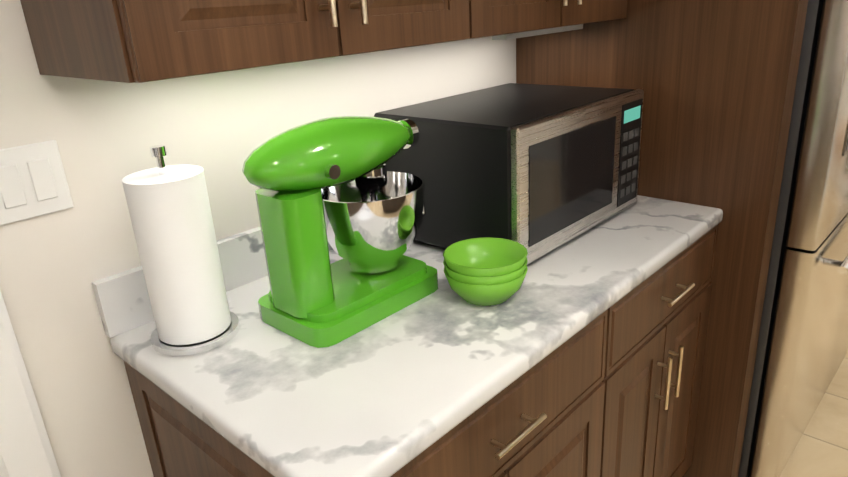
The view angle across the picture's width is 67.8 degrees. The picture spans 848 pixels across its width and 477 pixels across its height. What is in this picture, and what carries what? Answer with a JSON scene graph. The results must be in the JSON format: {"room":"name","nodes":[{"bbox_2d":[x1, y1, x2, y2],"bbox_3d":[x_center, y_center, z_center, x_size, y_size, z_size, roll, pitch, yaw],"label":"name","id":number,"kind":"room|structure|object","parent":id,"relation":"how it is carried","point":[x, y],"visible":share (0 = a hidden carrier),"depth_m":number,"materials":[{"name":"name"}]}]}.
{"room":"kitchen","nodes":[
{"label":"kitchen","id":0,"kind":"room"},
{"bbox_2d":[0,0,515,476],"bbox_3d":[-0.340,-0.278,1.383,0.140,2.480,4.500,15,28,41],"label":"wall","id":1,"kind":"structure","parent":0,"point":[218,127],"depth_m":1.14,"materials":[{"name":"white paint"}]},
{"bbox_2d":[0,290,60,476],"bbox_3d":[-0.966,0.173,0.803,0.164,2.120,1.024,15,28,41],"label":"trim","id":2,"kind":"structure","parent":1,"relation":"attached to","point":[26,450],"depth_m":1.05,"materials":[{"name":"white paint"}]},
{"bbox_2d":[0,140,73,225],"bbox_3d":[-0.630,-0.088,1.000,0.010,0.115,0.116,15,28,41],"label":"light switch","id":3,"kind":"object","parent":1,"relation":"attached to","point":[33,182],"visible":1,"depth_m":1.00,"materials":[{"name":"white plastic"}]},
{"bbox_2d":[92,226,331,335],"bbox_3d":[-0.139,-0.063,1.552,0.021,0.104,1.283,15,28,41],"label":"backsplash","id":4,"kind":"structure","parent":1,"relation":"attached to","point":[123,301],"depth_m":1.16,"materials":[{"name":"white stone"}]},
{"bbox_2d":[20,0,807,86],"bbox_3d":[0.444,-1.030,1.304,0.803,1.101,2.428,15,28,41],"label":"wall cabinet","id":5,"kind":"object","parent":1,"relation":"attached to","point":[581,43],"depth_m":1.02,"materials":[{"name":"brown wood"}]},
{"bbox_2d":[780,349,847,476],"bbox_3d":[2.022,0.734,1.975,10.380,0.100,8.180,15,28,41],"label":"floor","id":6,"kind":"structure","parent":0,"point":[821,449],"depth_m":2.11,"materials":[{"name":"tile"}]},
{"bbox_2d":[125,288,635,476],"bbox_3d":[-0.055,0.569,1.371,0.627,0.875,0.747,15,28,41],"label":"base cabinet","id":7,"kind":"object","parent":6,"relation":"on","point":[622,344],"depth_m":1.13,"materials":[{"name":"brown wood"}]},
{"bbox_2d":[108,192,727,476],"bbox_3d":[0.093,0.068,1.376,0.636,0.040,1.283,15,28,41],"label":"countertop","id":8,"kind":"structure","parent":7,"relation":"on","point":[364,404],"depth_m":1.02,"materials":[{"name":"white stone"}]},
{"bbox_2d":[122,145,239,355],"bbox_3d":[-0.415,0.012,1.066,0.150,0.340,0.150,15,28,41],"label":"paper towel","id":9,"kind":"object","parent":8,"relation":"on","point":[169,208],"visible":1,"depth_m":1.03,"materials":[{"name":"paper"},{"name":"chrome"}]},
{"bbox_2d":[242,116,437,347],"bbox_3d":[-0.137,-0.048,1.161,0.214,0.353,0.400,15,28,41],"label":"stand mixer","id":10,"kind":"object","parent":8,"relation":"on","point":[345,194],"visible":1,"depth_m":1.09,"materials":[{"name":"green"}]},
{"bbox_2d":[443,237,527,305],"bbox_3d":[0.115,0.068,1.181,0.156,0.092,0.156,15,28,41],"label":"bowls","id":11,"kind":"object","parent":8,"relation":"on","point":[486,271],"visible":1,"depth_m":1.15,"materials":[{"name":"green ceramic"}]},
{"bbox_2d":[374,83,643,263],"bbox_3d":[0.217,-0.182,1.532,0.402,0.300,0.530,15,28,41],"label":"microwave","id":12,"kind":"object","parent":8,"relation":"on","point":[536,171],"visible":0.81,"depth_m":1.34,"materials":[{"name":"black metal"},{"name":"wood"},{"name":"glass"}]},
{"bbox_2d":[624,216,727,476],"bbox_3d":[0.333,0.399,1.755,0.627,0.875,0.648,15,28,41],"label":"base cabinet","id":13,"kind":"object","parent":6,"relation":"on","point":[674,330],"depth_m":1.57,"materials":[{"name":"brown wood"}]},
{"bbox_2d":[738,0,847,476],"bbox_3d":[1.028,-0.267,2.101,0.876,1.795,0.946,15,28,41],"label":"refrigerator","id":14,"kind":"object","parent":6,"relation":"on","point":[802,348],"visible":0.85,"depth_m":1.66,"materials":[{"name":"silver metal"}]}
]}

